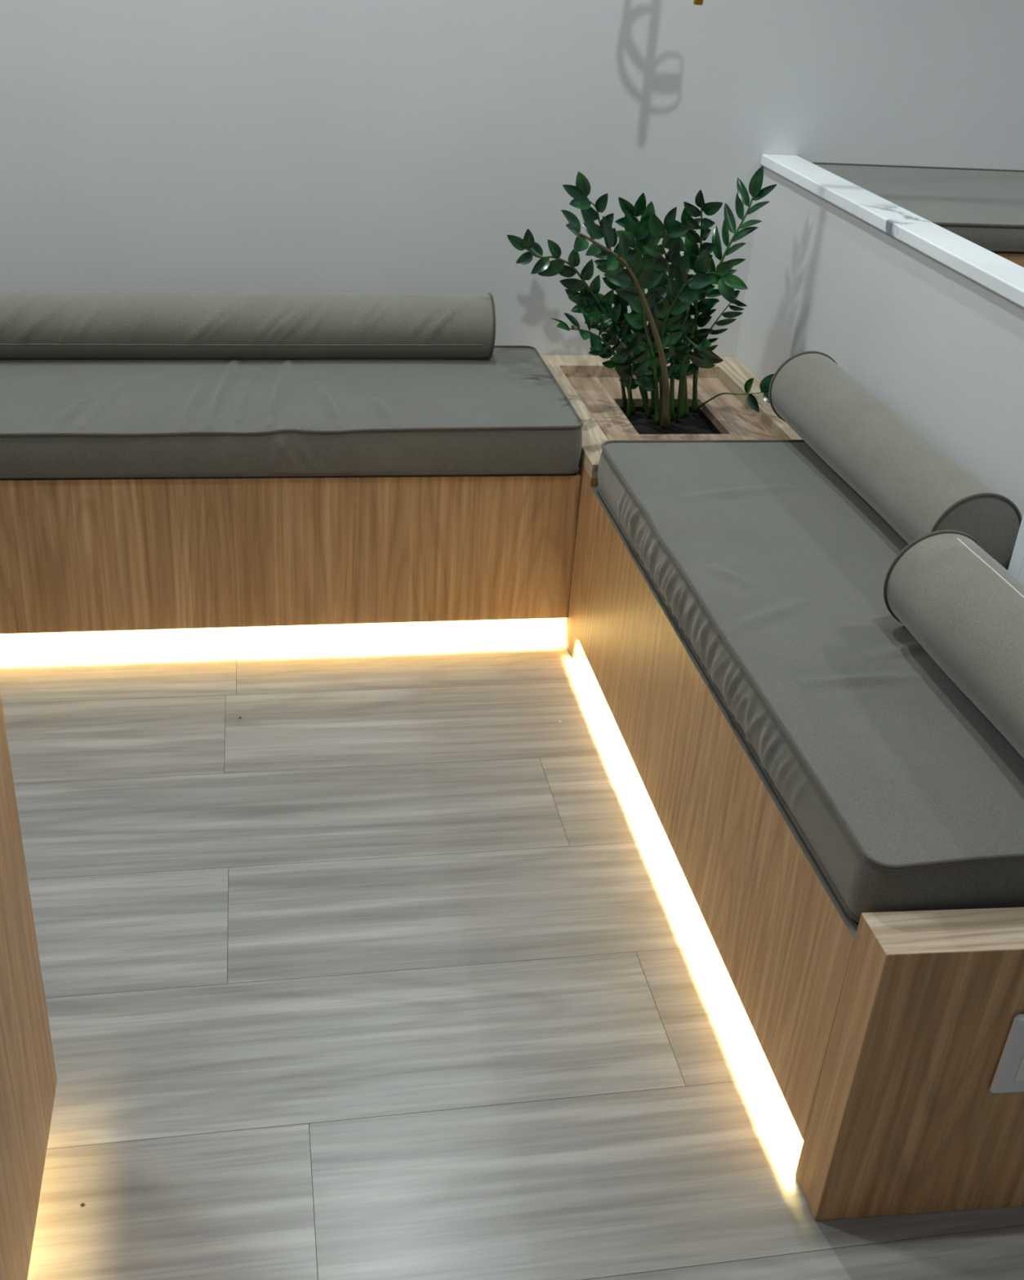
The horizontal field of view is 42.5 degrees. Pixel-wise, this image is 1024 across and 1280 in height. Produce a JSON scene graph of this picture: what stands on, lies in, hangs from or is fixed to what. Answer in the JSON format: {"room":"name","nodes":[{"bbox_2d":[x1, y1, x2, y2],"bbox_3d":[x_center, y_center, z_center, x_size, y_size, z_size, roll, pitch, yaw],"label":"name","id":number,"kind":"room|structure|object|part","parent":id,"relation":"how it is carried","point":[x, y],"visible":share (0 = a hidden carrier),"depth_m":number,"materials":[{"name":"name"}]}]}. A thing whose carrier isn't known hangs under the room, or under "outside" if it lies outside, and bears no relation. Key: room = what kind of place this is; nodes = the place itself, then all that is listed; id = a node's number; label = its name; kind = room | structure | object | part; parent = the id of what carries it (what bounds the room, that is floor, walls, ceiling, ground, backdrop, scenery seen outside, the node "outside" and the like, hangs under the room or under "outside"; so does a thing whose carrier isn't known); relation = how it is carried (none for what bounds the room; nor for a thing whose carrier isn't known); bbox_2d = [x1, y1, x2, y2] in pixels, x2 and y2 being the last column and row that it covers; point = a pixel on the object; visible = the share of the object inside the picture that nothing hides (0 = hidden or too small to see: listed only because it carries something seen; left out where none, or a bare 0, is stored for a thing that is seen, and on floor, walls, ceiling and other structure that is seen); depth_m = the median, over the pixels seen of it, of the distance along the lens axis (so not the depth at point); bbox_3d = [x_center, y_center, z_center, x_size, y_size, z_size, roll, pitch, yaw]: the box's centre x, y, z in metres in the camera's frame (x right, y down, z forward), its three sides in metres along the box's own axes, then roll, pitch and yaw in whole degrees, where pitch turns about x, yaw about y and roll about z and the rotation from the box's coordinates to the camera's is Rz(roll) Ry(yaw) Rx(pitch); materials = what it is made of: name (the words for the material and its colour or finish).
{"room":"waiting area","nodes":[
{"label":"waiting area","id":0,"kind":"room"},
{"bbox_2d":[0,617,1023,1279],"bbox_3d":[-0.044,0.766,1.545,7.787,0.002,4.320,-2,30,-11],"label":"floor","id":1,"kind":"structure","parent":0,"point":[393,966],"depth_m":1.97,"materials":[{"name":"laminate"}]},
{"bbox_2d":[0,691,57,1279],"bbox_3d":[-0.722,0.695,0.827,0.600,0.734,1.560,-2,30,-11],"label":"bench","id":2,"kind":"object","parent":1,"relation":"on","point":[28,1073],"depth_m":1.45,"materials":[{"name":"brown wood"}]},
{"bbox_2d":[0,471,581,634],"bbox_3d":[-0.785,-0.299,2.937,1.749,0.395,0.643,-2,30,-11],"label":"bench","id":3,"kind":"object","parent":1,"relation":"on","point":[81,554],"visible":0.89,"depth_m":2.69,"materials":[{"name":"brown wood"}]},
{"bbox_2d":[0,345,583,478],"bbox_3d":[-0.735,-0.496,2.755,1.702,0.116,0.552,-2,30,-11],"label":"seat cushion","id":4,"kind":"object","parent":3,"relation":"on","point":[507,412],"visible":0.88,"depth_m":2.65,"materials":[{"name":"beige fabric"}]},
{"bbox_2d":[0,289,495,359],"bbox_3d":[-0.784,-0.684,2.865,1.503,0.165,0.153,-2,30,-11],"label":"bolster cushion","id":5,"kind":"object","parent":4,"relation":"on","point":[34,324],"visible":1,"depth_m":2.84,"materials":[{"name":"beige fabric"}]},
{"bbox_2d":[540,355,802,658],"bbox_3d":[0.350,-0.340,3.106,0.544,0.450,0.717,-2,30,-11],"label":"planter","id":6,"kind":"object","parent":1,"relation":"on","point":[593,389],"visible":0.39,"depth_m":3.02,"materials":[{"name":"brown wood"}]},
{"bbox_3d":[0.091,-0.319,3.064,0.018,0.419,0.717,-2,30,-11],"label":"panel","id":7,"kind":"part","parent":6,"relation":"part of","materials":[{"name":"brown wood"}]},
{"bbox_3d":[0.420,-0.155,2.817,0.526,0.419,0.018,-2,30,-11],"label":"panel","id":8,"kind":"part","parent":6,"relation":"part of","materials":[{"name":"white plastic"}]},
{"bbox_2d":[623,411,713,434],"bbox_3d":[0.360,-0.482,3.031,0.209,0.011,0.230,-2,30,-11],"label":"potting soil","id":9,"kind":"object","parent":6,"relation":"in","point":[693,424],"visible":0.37,"depth_m":3.06,"materials":[{"name":"black soil"}]},
{"bbox_2d":[506,166,777,429],"bbox_3d":[0.297,-0.701,2.804,0.616,0.571,0.367,-2,30,-11],"label":"plant","id":10,"kind":"object","parent":9,"relation":"in","point":[668,309],"visible":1,"depth_m":2.84,"materials":[{"name":"green plant"}]},
{"bbox_3d":[0.157,-0.678,2.930,0.299,0.388,0.065,-2,30,-11],"label":"stem","id":11,"kind":"part","parent":10,"relation":"part of","materials":[{"name":"green plant"}]},
{"bbox_3d":[0.199,-0.591,2.914,0.021,0.260,0.308,20,33,26],"label":"stem","id":12,"kind":"part","parent":10,"relation":"part of","materials":[{"name":"green plant"}]},
{"bbox_3d":[0.237,-0.741,2.954,0.209,0.483,0.014,-5,31,-17],"label":"stem","id":13,"kind":"part","parent":10,"relation":"part of","materials":[{"name":"green plant"}]},
{"bbox_3d":[0.242,-0.626,2.977,0.184,0.265,0.021,-2,30,-11],"label":"stem","id":14,"kind":"part","parent":10,"relation":"part of","materials":[{"name":"green plant"}]},
{"bbox_3d":[0.243,-0.641,2.792,0.300,0.472,0.203,-2,30,-11],"label":"stem","id":15,"kind":"part","parent":10,"relation":"part of","materials":[{"name":"brown plant"}]},
{"bbox_3d":[0.262,-0.569,2.948,0.011,0.194,0.123,10,30,9],"label":"stem","id":16,"kind":"part","parent":10,"relation":"part of","materials":[{"name":"green plant"}]},
{"bbox_3d":[0.301,-0.718,2.954,0.113,0.452,0.015,-8,32,-22],"label":"stem","id":17,"kind":"part","parent":10,"relation":"part of","materials":[{"name":"green plant"}]},
{"bbox_3d":[0.300,-0.674,2.908,0.115,0.420,0.016,-2,30,-11],"label":"stem","id":18,"kind":"part","parent":10,"relation":"part of","materials":[{"name":"green plant"}]},
{"bbox_3d":[0.346,-0.684,2.907,0.017,0.444,0.123,27,37,35],"label":"stem","id":19,"kind":"part","parent":10,"relation":"part of","materials":[{"name":"green plant"}]},
{"bbox_3d":[0.396,-0.708,2.975,0.066,0.427,0.015,-2,30,-11],"label":"stem","id":20,"kind":"part","parent":10,"relation":"part of","materials":[{"name":"green plant"}]},
{"bbox_3d":[0.379,-0.557,2.890,0.023,0.246,0.218,4,29,0],"label":"stem","id":21,"kind":"part","parent":10,"relation":"part of","materials":[{"name":"green plant"}]},
{"bbox_3d":[0.376,-0.636,2.907,0.059,0.365,0.126,-18,36,-34],"label":"stem","id":22,"kind":"part","parent":10,"relation":"part of","materials":[{"name":"green plant"}]},
{"bbox_3d":[0.408,-0.718,2.924,0.020,0.497,0.192,16,31,20],"label":"stem","id":23,"kind":"part","parent":10,"relation":"part of","materials":[{"name":"green plant"}]},
{"bbox_3d":[0.447,-0.642,2.988,0.025,0.305,0.145,-2,30,-11],"label":"stem","id":24,"kind":"part","parent":10,"relation":"part of","materials":[{"name":"green plant"}]},
{"bbox_3d":[0.449,-0.734,2.948,0.102,0.503,0.028,-2,30,-11],"label":"stem","id":25,"kind":"part","parent":10,"relation":"part of","materials":[{"name":"green plant"}]},
{"bbox_3d":[0.499,-0.549,3.031,0.014,0.110,0.206,-18,36,-34],"label":"stem","id":26,"kind":"part","parent":10,"relation":"part of","materials":[{"name":"green plant"}]},
{"bbox_2d":[575,486,1023,1220],"bbox_3d":[0.580,0.191,2.194,0.622,0.444,1.440,-2,30,-11],"label":"bench","id":27,"kind":"object","parent":1,"relation":"on","point":[882,1037],"visible":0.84,"depth_m":1.66,"materials":[{"name":"brown wood"}]},
{"bbox_3d":[0.275,0.165,2.177,0.018,0.340,1.335,-2,30,-11],"label":"panel","id":28,"kind":"part","parent":27,"relation":"part of","materials":[{"name":"brown wood"}]},
{"bbox_2d":[596,440,1023,923],"bbox_3d":[0.545,-0.042,2.115,0.552,0.106,1.330,-2,30,-11],"label":"seat cushion","id":29,"kind":"object","parent":27,"relation":"on","point":[770,566],"visible":0.78,"depth_m":1.87,"materials":[{"name":"beige fabric"}]},
{"bbox_2d":[768,351,1022,567],"bbox_3d":[0.671,-0.339,2.408,0.162,0.162,0.747,-2,30,-11],"label":"bolster cushion","id":30,"kind":"object","parent":29,"relation":"on","point":[918,489],"visible":0.82,"depth_m":2.28,"materials":[{"name":"beige fabric"}]},
{"bbox_2d":[882,529,1023,759],"bbox_3d":[0.675,0.038,1.735,0.166,0.166,0.532,-2,30,-11],"label":"bolster cushion","id":31,"kind":"object","parent":29,"relation":"on","point":[962,606],"visible":1,"depth_m":1.77,"materials":[{"name":"beige fabric"}]},
{"bbox_3d":[0.698,0.520,1.625,0.627,0.445,0.070,0,30,-8],"label":"panel","id":32,"kind":"part","parent":27,"relation":"part of","materials":[{"name":"brown wood"}]},
{"bbox_2d":[989,1013,1023,1093],"bbox_3d":[0.632,0.485,1.548,0.120,0.128,0.012,0,30,-8],"label":"wall outlet","id":33,"kind":"object","parent":27,"relation":"attached to","point":[1008,1077],"visible":1,"depth_m":1.54,"materials":[{"name":"white plastic"}]},
{"bbox_2d":[0,0,1023,356],"bbox_3d":[0.082,-1.517,2.863,6.400,2.800,0.120,-2,30,-11],"label":"wall","id":34,"kind":"structure","parent":0,"point":[370,146],"depth_m":2.97,"materials":[{"name":"paint"}]},
{"bbox_2d":[693,0,702,5],"bbox_3d":[0.390,-1.569,2.416,0.133,0.732,0.038,-2,30,-11],"label":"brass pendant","id":35,"kind":"object","parent":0,"point":[695,2],"visible":1,"depth_m":2.59,"materials":[{"name":"gold metal"}]},
{"bbox_2d":[735,166,1023,569],"bbox_3d":[0.784,-0.225,2.482,0.066,0.916,2.050,-2,30,-11],"label":"wall","id":36,"kind":"structure","parent":0,"point":[940,348],"depth_m":2.52,"materials":[{"name":"paint"}]},
{"bbox_2d":[760,154,1023,307],"bbox_3d":[0.821,-0.614,2.218,0.089,0.024,2.130,-2,30,-11],"label":"window sill","id":37,"kind":"structure","parent":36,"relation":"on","point":[1005,277],"depth_m":2.48,"materials":[{"name":"white stone"}]},
{"bbox_2d":[1007,513,1023,584],"bbox_3d":[0.838,-0.068,1.677,0.137,0.396,0.486,-2,30,-11],"label":"wall pillar","id":38,"kind":"structure","parent":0,"point":[1015,567],"depth_m":1.89,"materials":[{"name":"white paint"}]},
{"bbox_3d":[2.196,0.428,2.008,2.488,0.425,4.000,-2,30,-11],"label":"floor","id":39,"kind":"structure","parent":0,"visible":0},
{"bbox_2d":[991,251,1023,267],"bbox_3d":[1.690,-0.768,3.183,1.970,0.442,0.638,-2,30,-11],"label":"bench","id":40,"kind":"object","parent":39,"relation":"on","point":[1017,258],"visible":0.02,"depth_m":2.67,"materials":[{"name":"brown wood"}]},
{"bbox_2d":[810,162,1023,252],"bbox_3d":[1.687,-0.986,3.053,1.921,0.056,0.653,-2,30,-11],"label":"seat cushion","id":41,"kind":"object","parent":40,"relation":"on","point":[984,207],"visible":0.55,"depth_m":2.87,"materials":[{"name":"beige fabric"}]}
]}

